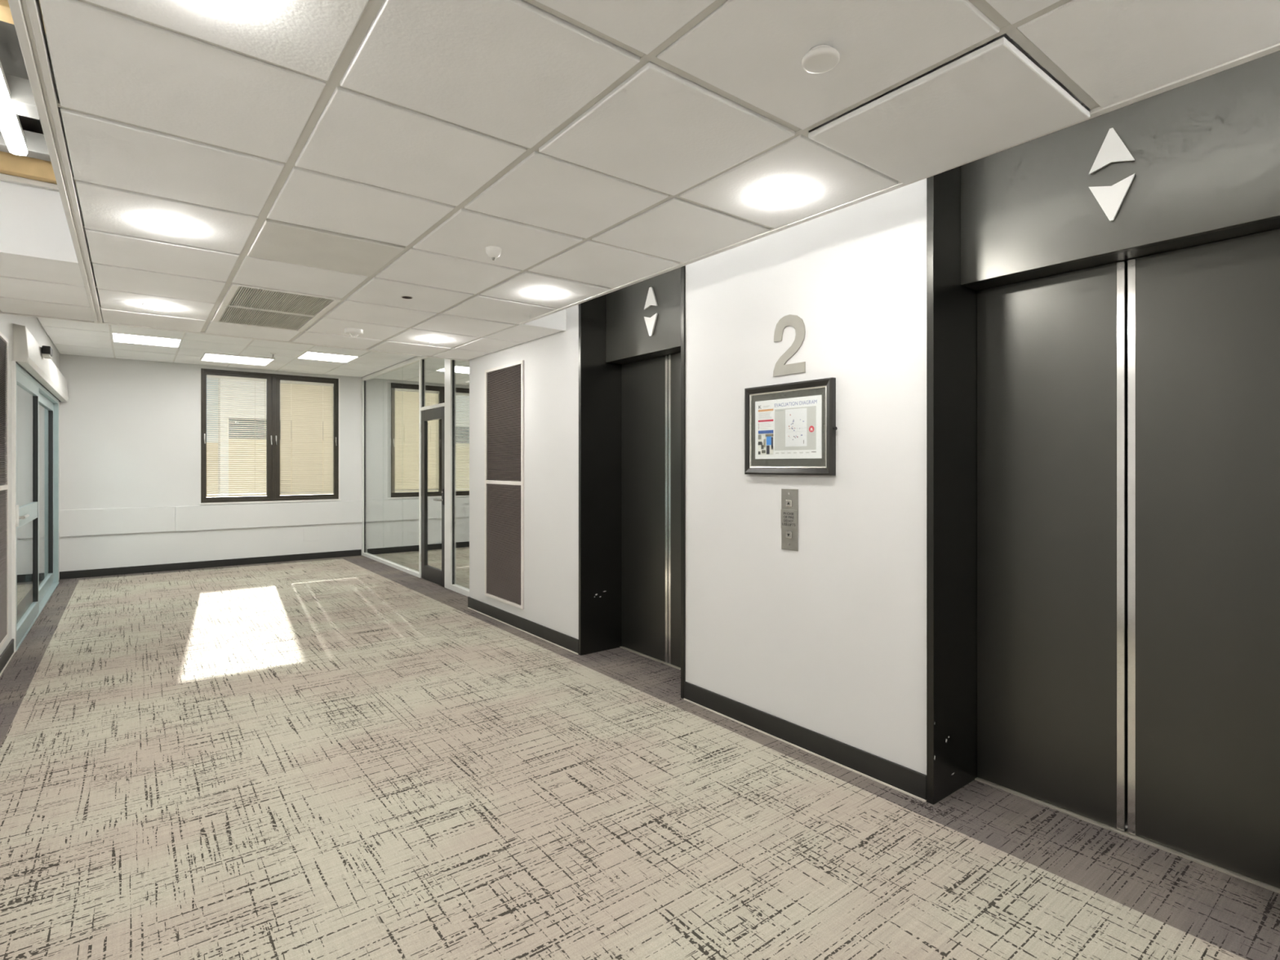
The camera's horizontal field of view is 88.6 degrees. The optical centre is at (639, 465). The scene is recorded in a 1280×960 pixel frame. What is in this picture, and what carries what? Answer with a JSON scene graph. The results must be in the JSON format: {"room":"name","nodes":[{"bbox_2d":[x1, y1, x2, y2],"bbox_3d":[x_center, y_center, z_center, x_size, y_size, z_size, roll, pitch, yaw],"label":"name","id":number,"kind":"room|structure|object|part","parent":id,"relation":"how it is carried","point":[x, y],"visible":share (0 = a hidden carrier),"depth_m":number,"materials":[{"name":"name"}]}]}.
{"room":"lobby","nodes":[
{"label":"lobby","id":0,"kind":"room"},
{"bbox_2d":[0,313,59,655],"bbox_3d":[-3.050,-0.151,2.679,0.150,3.050,13.170,0,0,-38],"label":"wall","id":1,"kind":"structure","parent":0,"point":[33,324],"depth_m":4.78,"materials":[{"name":"paint"}]},
{"bbox_2d":[0,331,8,648],"bbox_3d":[-4.175,0.159,4.271,0.016,2.070,0.735,0,0,-38],"label":"air vent","id":2,"kind":"object","parent":1,"relation":"in","point":[3,340],"visible":1,"depth_m":4.46,"materials":[{"name":"metal"}]},
{"bbox_3d":[-4.181,0.159,4.266,0.001,2.018,0.683,0,0,-38],"label":"plate","id":3,"kind":"part","parent":2,"relation":"part of","materials":[{"name":"metal"}]},
{"bbox_3d":[-4.175,0.147,4.271,0.016,0.032,0.683,0,0,-38],"label":"rail","id":4,"kind":"part","parent":2,"relation":"part of","materials":[{"name":"white metal"}]},
{"bbox_2d":[0,639,14,675],"bbox_3d":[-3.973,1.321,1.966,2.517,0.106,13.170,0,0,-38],"label":"baseboard","id":5,"kind":"structure","parent":1,"relation":"attached to","point":[7,654],"depth_m":4.54,"materials":[{"name":"plastic"}]},
{"bbox_2d":[11,360,59,653],"bbox_3d":[-5.739,0.303,6.250,0.163,2.140,3.690,0,0,-38],"label":"sliding door","id":6,"kind":"structure","parent":1,"relation":"in","point":[34,410],"depth_m":5.75,"materials":[{"name":"glass"}]},
{"bbox_3d":[-4.645,0.303,4.799,0.118,2.140,0.055,0,0,-38],"label":"door casing","id":7,"kind":"part","parent":6,"relation":"part of","materials":[{"name":"white metal"}]},
{"bbox_3d":[-4.697,0.389,5.014,0.026,0.026,0.250,0,0,-38],"label":"handle","id":8,"kind":"part","parent":6,"relation":"part of","materials":[{"name":"metal"}]},
{"bbox_3d":[-5.105,-0.153,5.451,0.008,0.963,1.381,0,0,-38],"label":"pane","id":9,"kind":"part","parent":6,"relation":"part of","materials":[{"name":"clear glass"}]},
{"bbox_3d":[-5.105,0.857,5.451,0.008,0.766,1.381,0,0,-38],"label":"pane","id":10,"kind":"part","parent":6,"relation":"part of","materials":[{"name":"clear glass"}]},
{"bbox_3d":[-6.230,0.302,6.830,0.008,1.874,1.898,0,0,-38],"label":"pane","id":11,"kind":"part","parent":6,"relation":"part of","materials":[{"name":"clear glass"}]},
{"bbox_3d":[-6.869,0.303,7.671,0.112,2.140,0.060,0,0,-38],"label":"door casing","id":12,"kind":"part","parent":6,"relation":"part of","materials":[{"name":"metal"}]},
{"bbox_2d":[13,323,68,401],"bbox_3d":[-5.784,-0.909,6.409,0.084,0.284,3.865,0,0,-38],"label":"operator","id":13,"kind":"object","parent":1,"relation":"attached to","point":[27,352],"visible":0.94,"depth_m":5.45,"materials":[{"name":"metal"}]},
{"bbox_2d":[41,345,52,359],"bbox_3d":[-5.212,-0.997,5.773,0.057,0.090,0.190,0,0,-38],"label":"sensor","id":14,"kind":"object","parent":13,"relation":"attached to","point":[46,351],"visible":1,"depth_m":5.71,"materials":[{"name":"plastic"}]},
{"bbox_2d":[0,20,417,360],"bbox_3d":[-1.253,-1.752,4.074,9.700,0.150,13.480,0,0,-38],"label":"ceiling","id":15,"kind":"structure","parent":0,"point":[11,59],"depth_m":2.71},
{"bbox_2d":[37,317,416,377],"bbox_3d":[-4.262,-1.365,7.215,3.480,0.032,4.510,0,0,-38],"label":"ceiling","id":16,"kind":"structure","parent":0,"point":[68,337],"depth_m":7.71,"materials":[{"name":"tile"}]},
{"bbox_2d":[111,332,182,347],"bbox_3d":[-5.314,-1.355,7.078,0.592,0.014,0.592,0,0,-38],"label":"light panel","id":17,"kind":"object","parent":16,"relation":"attached to","point":[116,337],"visible":1,"depth_m":7.05,"materials":[{"name":"white plastic"}]},
{"bbox_2d":[200,352,275,365],"bbox_3d":[-5.104,-1.347,8.321,0.740,0.014,0.690,0,0,-38],"label":"light panel","id":18,"kind":"object","parent":16,"relation":"attached to","point":[209,357],"visible":0.94,"depth_m":8.30,"materials":[{"name":"white plastic"}]},
{"bbox_2d":[296,351,359,362],"bbox_3d":[-3.890,-1.355,8.179,0.592,0.014,0.592,0,0,-38],"label":"light panel","id":19,"kind":"object","parent":16,"relation":"attached to","point":[306,355],"visible":1,"depth_m":8.16,"materials":[{"name":"white plastic"}]},
{"bbox_2d":[59,353,469,571],"bbox_3d":[-5.319,-0.151,9.335,9.400,3.050,0.182,0,0,-38],"label":"wall","id":20,"kind":"structure","parent":0,"point":[130,429],"depth_m":8.63,"materials":[{"name":"paint"}]},
{"bbox_2d":[59,541,469,579],"bbox_3d":[-4.284,1.327,10.040,6.900,0.092,0.013,0,0,-38],"label":"baseboard","id":21,"kind":"structure","parent":20,"relation":"attached to","point":[214,563],"depth_m":9.04,"materials":[{"name":"plastic"}]},
{"bbox_2d":[200,368,341,504],"bbox_3d":[-5.210,-0.397,9.350,1.764,1.839,0.092,0,0,-38],"label":"window","id":22,"kind":"structure","parent":20,"relation":"in","point":[273,384],"depth_m":9.32,"materials":[{"name":"brown metal"}]},
{"bbox_2d":[206,374,266,495],"bbox_3d":[-5.566,-0.411,9.075,0.707,1.631,0.040,0,0,-38],"label":"blind","id":23,"kind":"object","parent":22,"relation":"attached to","point":[214,377],"visible":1,"depth_m":9.07,"materials":[{"name":"beige plastic"}]},
{"bbox_3d":[-5.569,-1.206,9.078,0.705,0.040,0.032,0,0,-38],"label":"head rail","id":24,"kind":"part","parent":23,"relation":"part of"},
{"bbox_3d":[-5.569,0.400,9.078,0.693,0.010,0.024,0,0,-38],"label":"rail","id":25,"kind":"part","parent":23,"relation":"part of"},
{"bbox_3d":[-5.393,-0.409,9.196,0.002,1.623,0.002,0,0,-38],"label":"ladder cord","id":26,"kind":"part","parent":23,"relation":"part of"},
{"bbox_3d":[-5.563,-0.403,9.095,0.807,1.737,0.052,0,0,-38],"label":"sash","id":27,"kind":"part","parent":22,"relation":"part of","materials":[{"name":"brown metal"}]},
{"bbox_3d":[-4.889,-0.403,9.616,0.807,1.737,0.052,0,0,-38],"label":"sash","id":28,"kind":"part","parent":22,"relation":"part of","materials":[{"name":"brown metal"}]},
{"bbox_2d":[280,379,333,493],"bbox_3d":[-4.869,-0.411,9.613,0.707,1.631,0.040,0,0,-38],"label":"blind","id":29,"kind":"object","parent":22,"relation":"attached to","point":[305,447],"visible":1,"depth_m":9.61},
{"bbox_3d":[-4.872,-1.206,9.617,0.705,0.040,0.032,0,0,-38],"label":"head rail","id":30,"kind":"part","parent":29,"relation":"part of","materials":[{"name":"white metal"}]},
{"bbox_3d":[-4.872,0.400,9.617,0.693,0.010,0.024,0,0,-38],"label":"rail","id":31,"kind":"part","parent":29,"relation":"part of","materials":[{"name":"beige plastic"}]},
{"bbox_3d":[-4.820,1.006,9.630,0.210,0.195,0.006,0,0,-38],"label":"access panel","id":32,"kind":"part","parent":20,"relation":"part of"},
{"bbox_2d":[390,382,469,498],"bbox_3d":[-3.235,-0.397,10.876,1.777,1.839,0.092,0,0,-38],"label":"window","id":33,"kind":"structure","parent":20,"relation":"in","point":[394,495],"depth_m":10.53,"materials":[{"name":"brown metal"}]},
{"bbox_2d":[395,387,439,491],"bbox_3d":[-3.593,-0.411,10.599,0.713,1.631,0.040,0,0,-38],"label":"blind","id":34,"kind":"object","parent":33,"relation":"attached to","point":[406,426],"visible":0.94,"depth_m":10.55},
{"bbox_3d":[-3.596,0.400,10.603,0.700,0.010,0.024,0,0,-38],"label":"rail","id":35,"kind":"part","parent":34,"relation":"part of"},
{"bbox_3d":[-3.596,-1.206,10.603,0.712,0.040,0.032,0,0,-38],"label":"head rail","id":36,"kind":"part","parent":34,"relation":"part of","materials":[{"name":"white metal"}]},
{"bbox_3d":[-3.590,-0.403,10.620,0.814,1.737,0.052,0,0,-38],"label":"sash","id":37,"kind":"part","parent":33,"relation":"part of","materials":[{"name":"brown metal"}]},
{"bbox_3d":[-3.222,-0.397,10.859,1.777,1.839,0.016,0,0,-38],"label":"trim","id":38,"kind":"part","parent":33,"relation":"part of","materials":[{"name":"silver metal"}]},
{"bbox_2d":[455,392,469,489],"bbox_3d":[-2.891,-0.411,11.142,0.713,1.631,0.040,0,0,-38],"label":"blind","id":39,"kind":"object","parent":33,"relation":"attached to","point":[464,394],"visible":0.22,"depth_m":11.06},
{"bbox_3d":[-2.894,-1.206,11.145,0.712,0.040,0.032,0,0,-38],"label":"head rail","id":40,"kind":"part","parent":39,"relation":"part of","materials":[{"name":"white metal"}]},
{"bbox_3d":[-2.912,-0.403,11.144,0.814,1.737,0.052,0,0,-38],"label":"sash","id":41,"kind":"part","parent":33,"relation":"part of","materials":[{"name":"brown metal"}]},
{"bbox_2d":[365,355,469,386],"bbox_3d":[-1.499,-1.365,9.331,3.360,0.032,4.540,0,0,-38],"label":"ceiling","id":42,"kind":"structure","parent":0,"point":[409,373],"depth_m":9.69,"materials":[{"name":"tile"}]},
{"bbox_2d":[437,365,469,373],"bbox_3d":[-2.466,-1.355,9.279,0.592,0.014,0.592,0,0,-38],"label":"light panel","id":43,"kind":"object","parent":42,"relation":"attached to","point":[459,369],"visible":0.27,"depth_m":9.27,"materials":[{"name":"white plastic"}]},
{"bbox_2d":[0,546,1279,959],"bbox_3d":[-1.250,1.399,4.070,9.400,0.050,13.170,0,0,-38],"label":"floor","id":44,"kind":"structure","parent":0,"point":[341,757],"depth_m":2.53,"materials":[{"name":"carpet"}]},
{"bbox_2d":[361,355,469,596],"bbox_3d":[-2.853,0.012,8.286,0.060,2.723,4.537,0,0,-38],"label":"glass wall","id":45,"kind":"structure","parent":44,"relation":"on","point":[449,404],"depth_m":7.38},
{"bbox_3d":[-4.223,0.012,10.059,0.060,2.723,0.054,0,0,-38],"label":"corner post","id":46,"kind":"part","parent":45,"relation":"part of","materials":[{"name":"silver metal"}]},
{"bbox_3d":[-2.836,-1.325,8.265,0.060,0.050,4.483,0,0,-38],"label":"header rail","id":47,"kind":"part","parent":45,"relation":"part of","materials":[{"name":"grey metal"}]},
{"bbox_3d":[-2.670,0.037,8.050,0.060,2.673,0.055,0,0,-38],"label":"door post","id":48,"kind":"part","parent":45,"relation":"part of","materials":[{"name":"silver metal"}]},
{"bbox_2d":[420,406,444,586],"bbox_3d":[-2.445,0.349,7.709,0.104,2.032,0.778,0,0,-38],"label":"door","id":49,"kind":"structure","parent":45,"relation":"in","point":[437,575],"depth_m":7.92,"materials":[{"name":"metal"}]},
{"bbox_3d":[-2.233,0.353,7.440,0.010,0.180,0.048,0,0,-38],"label":"handle plate","id":50,"kind":"part","parent":49,"relation":"part of","materials":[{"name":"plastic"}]},
{"bbox_3d":[-2.125,0.037,7.344,0.060,2.673,0.180,0,0,-38],"label":"door post","id":51,"kind":"part","parent":45,"relation":"part of","materials":[{"name":"silver metal"}]},
{"bbox_2d":[0,0,1279,361],"bbox_3d":[-0.211,-1.340,2.023,3.540,0.673,8.660,0,0,-38],"label":"ceiling","id":52,"kind":"structure","parent":0,"point":[368,155],"depth_m":1.96,"materials":[{"name":"tile"}]},
{"bbox_2d":[0,0,45,33],"bbox_3d":[-2.085,-1.472,1.990,0.535,0.110,0.100,0,0,-38],"label":"timber beam","id":53,"kind":"structure","parent":52,"relation":"attached to","point":[6,15],"depth_m":2.06,"materials":[{"name":"beige wood"}]},
{"bbox_2d":[0,128,50,161],"bbox_3d":[-2.859,-1.482,2.991,0.535,0.090,0.090,0,0,-38],"label":"steel beam","id":54,"kind":"structure","parent":52,"relation":"attached to","point":[36,145],"depth_m":3.01,"materials":[{"name":"white metal"}]},
{"bbox_2d":[4,73,57,119],"bbox_3d":[-2.541,-1.476,2.580,0.535,0.100,0.130,0,0,-38],"label":"steel beam","id":55,"kind":"structure","parent":52,"relation":"attached to","point":[22,99],"depth_m":2.59,"materials":[{"name":"white metal"}]},
{"bbox_2d":[0,61,27,155],"bbox_3d":[-2.389,-1.421,2.432,0.063,0.080,1.270,0,0,-38],"label":"batten","id":56,"kind":"object","parent":55,"relation":"attached to","point":[11,126],"visible":1,"depth_m":2.67,"materials":[{"name":"white plastic"}]},
{"bbox_2d":[0,151,76,186],"bbox_3d":[-2.961,-1.433,3.124,0.535,0.108,0.095,0,0,-38],"label":"timber beam","id":57,"kind":"structure","parent":52,"relation":"attached to","point":[11,164],"depth_m":3.11,"materials":[{"name":"beige wood"}]},
{"bbox_3d":[-3.005,-1.187,3.140,0.485,0.349,0.015,0,0,-38],"label":"bay panel","id":58,"kind":"part","parent":52,"relation":"part of","materials":[{"name":"tile"}]},
{"bbox_3d":[-1.873,-1.036,2.110,0.046,0.051,6.430,0,0,-38],"label":"edge rail","id":59,"kind":"part","parent":52,"relation":"part of","materials":[{"name":"white metal"}]},
{"bbox_2d":[142,302,172,310],"bbox_3d":[-3.076,-1.010,4.182,0.158,0.022,0.158,0,0,-38],"label":"recessed light","id":60,"kind":"object","parent":52,"relation":"in","point":[154,306],"visible":1,"depth_m":4.15,"materials":[{"name":"white plastic"}]},
{"bbox_2d":[146,217,191,233],"bbox_3d":[-1.988,-1.010,2.774,0.158,0.022,0.158,0,0,-38],"label":"recessed light","id":61,"kind":"object","parent":52,"relation":"in","point":[163,224],"visible":1,"depth_m":2.75,"materials":[{"name":"white plastic"}]},
{"bbox_2d":[212,303,319,331],"bbox_3d":[-2.597,-1.024,4.547,0.568,0.028,0.584,0,0,-38],"label":"ceiling vent","id":62,"kind":"object","parent":52,"relation":"in","point":[228,314],"visible":0.82,"depth_m":4.54,"materials":[{"name":"grey metal"}]},
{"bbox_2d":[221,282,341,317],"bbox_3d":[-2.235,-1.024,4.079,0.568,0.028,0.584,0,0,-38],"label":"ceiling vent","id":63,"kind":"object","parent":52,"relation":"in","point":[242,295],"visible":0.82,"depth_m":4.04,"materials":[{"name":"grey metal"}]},
{"bbox_2d":[344,328,363,338],"bbox_3d":[-2.139,-0.983,4.906,0.132,0.067,0.132,0,0,-38],"label":"smoke detector","id":64,"kind":"object","parent":52,"relation":"attached to","point":[351,331],"visible":1,"depth_m":4.87,"materials":[{"name":"white plastic"}]},
{"bbox_2d":[400,295,413,298],"bbox_3d":[-1.403,-1.015,3.954,0.070,0.006,0.070,0,0,-38],"label":"sprinkler","id":65,"kind":"object","parent":52,"relation":"attached to","point":[402,296],"depth_m":3.95,"materials":[{"name":"metal"}]},
{"bbox_2d":[424,337,444,342],"bbox_3d":[-1.652,-1.010,5.283,0.158,0.022,0.158,0,0,-38],"label":"recessed light","id":66,"kind":"object","parent":52,"relation":"in","point":[434,340],"visible":1,"depth_m":5.25,"materials":[{"name":"white plastic"}]},
{"bbox_2d":[485,245,501,260],"bbox_3d":[-0.685,-0.988,3.070,0.072,0.058,0.072,0,0,-38],"label":"detector","id":67,"kind":"object","parent":52,"relation":"attached to","point":[494,252],"visible":1,"depth_m":3.05,"materials":[{"name":"white plastic"}]},
{"bbox_2d":[531,290,557,297],"bbox_3d":[-0.563,-1.010,3.874,0.158,0.022,0.158,0,0,-38],"label":"recessed light","id":68,"kind":"object","parent":52,"relation":"in","point":[540,294],"visible":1,"depth_m":3.84,"materials":[{"name":"white plastic"}]},
{"bbox_2d":[760,185,803,204],"bbox_3d":[0.531,-1.010,2.458,0.158,0.022,0.158,0,0,-38],"label":"recessed light","id":69,"kind":"object","parent":52,"relation":"in","point":[783,194],"visible":1,"depth_m":2.43,"materials":[{"name":"white plastic"}]},
{"bbox_2d":[801,44,839,73],"bbox_3d":[0.444,-1.002,1.615,0.090,0.028,0.090,0,0,-38],"label":"smoke detector","id":70,"kind":"object","parent":52,"relation":"attached to","point":[820,59],"visible":1,"depth_m":1.60,"materials":[{"name":"white plastic"}]},
{"bbox_3d":[0.561,-1.030,2.869,0.030,0.034,4.654,0,0,-38],"label":"edge trim","id":71,"kind":"part","parent":52,"relation":"part of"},
{"bbox_2d":[469,177,926,774],"bbox_3d":[1.236,-0.151,3.123,0.624,3.050,8.630,0,0,-38],"label":"wall","id":72,"kind":"structure","parent":0,"point":[827,637],"depth_m":3.22,"materials":[{"name":"paint"}]},
{"bbox_2d":[484,360,524,609],"bbox_3d":[-1.195,0.159,5.745,0.016,2.070,0.737,0,0,-38],"label":"air vent","id":73,"kind":"object","parent":72,"relation":"in","point":[504,384],"visible":1,"depth_m":5.73,"materials":[{"name":"brown metal"}]},
{"bbox_3d":[-1.195,0.147,5.745,0.016,0.032,0.685,0,0,-38],"label":"rail","id":74,"kind":"part","parent":73,"relation":"part of","materials":[{"name":"white metal"}]},
{"bbox_3d":[-1.189,0.159,5.750,0.001,2.018,0.685,0,0,-38],"label":"plate","id":75,"kind":"part","parent":73,"relation":"part of","materials":[{"name":"brown metal"}]},
{"bbox_3d":[-0.797,-0.151,5.753,0.624,3.050,1.981,0,0,-38],"label":"wall panel","id":76,"kind":"part","parent":72,"relation":"part of","materials":[{"name":"paint"}]},
{"bbox_2d":[578,265,685,698],"bbox_3d":[0.066,-0.054,4.439,0.406,2.855,1.154,0,0,-38],"label":"elevator","id":77,"kind":"object","parent":72,"relation":"attached to","point":[632,339],"visible":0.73,"depth_m":4.76,"materials":[{"name":"black metal"}]},
{"bbox_3d":[0.041,0.299,4.767,0.035,2.132,0.542,0,0,-38],"label":"door panel","id":78,"kind":"part","parent":77,"relation":"part of","materials":[{"name":"black metal"}]},
{"bbox_3d":[0.204,1.371,4.546,0.058,0.006,1.094,0,0,-38],"label":"sill","id":79,"kind":"part","parent":77,"relation":"part of","materials":[{"name":"silver metal"}]},
{"bbox_3d":[0.377,0.299,4.332,0.035,2.132,0.542,0,0,-38],"label":"door panel","id":80,"kind":"part","parent":77,"relation":"part of","materials":[{"name":"black metal"}]},
{"bbox_2d":[467,596,926,802],"bbox_3d":[1.060,1.321,2.994,0.221,0.106,8.642,0,0,-38],"label":"baseboard","id":81,"kind":"structure","parent":72,"relation":"attached to","point":[910,782],"depth_m":3.27,"materials":[{"name":"plastic"}]},
{"bbox_2d":[773,314,805,376],"bbox_3d":[0.737,-0.600,3.252,0.008,0.295,0.199,0,0,-38],"label":"number","id":82,"kind":"object","parent":72,"relation":"attached to","point":[780,368],"depth_m":3.24,"materials":[{"name":"metal"}]},
{"bbox_2d":[781,488,798,551],"bbox_3d":[0.738,0.267,3.246,0.013,0.302,0.102,0,0,-38],"label":"panel","id":83,"kind":"object","parent":72,"relation":"attached to","point":[789,497],"visible":1,"depth_m":3.24,"materials":[{"name":"metal"}]},
{"bbox_2d":[744,377,836,475],"bbox_3d":[0.730,-0.180,3.240,0.034,0.452,0.562,0,0,-38],"label":"diagram","id":84,"kind":"object","parent":72,"relation":"attached to","point":[790,428],"visible":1,"depth_m":3.22,"materials":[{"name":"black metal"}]},
{"bbox_2d":[758,433,773,454],"bbox_3d":[0.641,-0.118,3.350,0.001,0.125,0.102,0,0,-38],"label":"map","id":85,"kind":"object","parent":84,"relation":"attached to","point":[765,440],"depth_m":3.35},
{"bbox_2d":[755,395,822,458],"bbox_3d":[0.725,-0.183,3.243,0.002,0.298,0.415,0,0,-38],"label":"poster","id":86,"kind":"object","parent":84,"relation":"attached to","point":[787,426],"depth_m":3.23,"materials":[{"name":"paper"}]},
{"bbox_3d":[0.755,-0.180,3.203,0.001,0.207,0.253,0,0,-38],"label":"printed panel","id":87,"kind":"part","parent":84,"relation":"part of","materials":[{"name":"white paper"}]},
{"bbox_3d":[0.891,-0.151,3.406,0.424,3.050,1.490,0,0,-38],"label":"wall panel","id":88,"kind":"part","parent":72,"relation":"part of","materials":[{"name":"paint"}]},
{"bbox_2d":[926,50,1279,893],"bbox_3d":[1.683,-0.054,2.347,0.406,2.855,1.155,0,0,-38],"label":"elevator","id":89,"kind":"object","parent":72,"relation":"attached to","point":[1103,291],"visible":0.94,"depth_m":2.43,"materials":[{"name":"black metal"}]},
{"bbox_3d":[1.658,0.299,2.675,0.035,2.132,0.542,0,0,-38],"label":"door panel","id":90,"kind":"part","parent":89,"relation":"part of","materials":[{"name":"black metal"}]},
{"bbox_3d":[1.821,1.371,2.453,0.058,0.006,1.095,0,0,-38],"label":"sill","id":91,"kind":"part","parent":89,"relation":"part of","materials":[{"name":"metal"}]},
{"bbox_3d":[1.994,0.299,2.239,0.035,2.132,0.542,0,0,-38],"label":"door panel","id":92,"kind":"part","parent":89,"relation":"part of","materials":[{"name":"black metal"}]},
{"label":"outside","id":93,"kind":"structure","parent":0,"visible":0},
{"bbox_3d":[-3.058,7.474,3.956,120.000,0.200,130.000,0,0,-38],"label":"ground","id":94,"kind":"structure","parent":93,"visible":0},
{"bbox_2d":[206,377,469,497],"bbox_3d":[-11.547,2.224,20.713,25.060,10.300,5.100,0,0,-38],"label":"building","id":95,"kind":"structure","parent":94,"relation":"on","point":[462,441],"depth_m":18.13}
]}

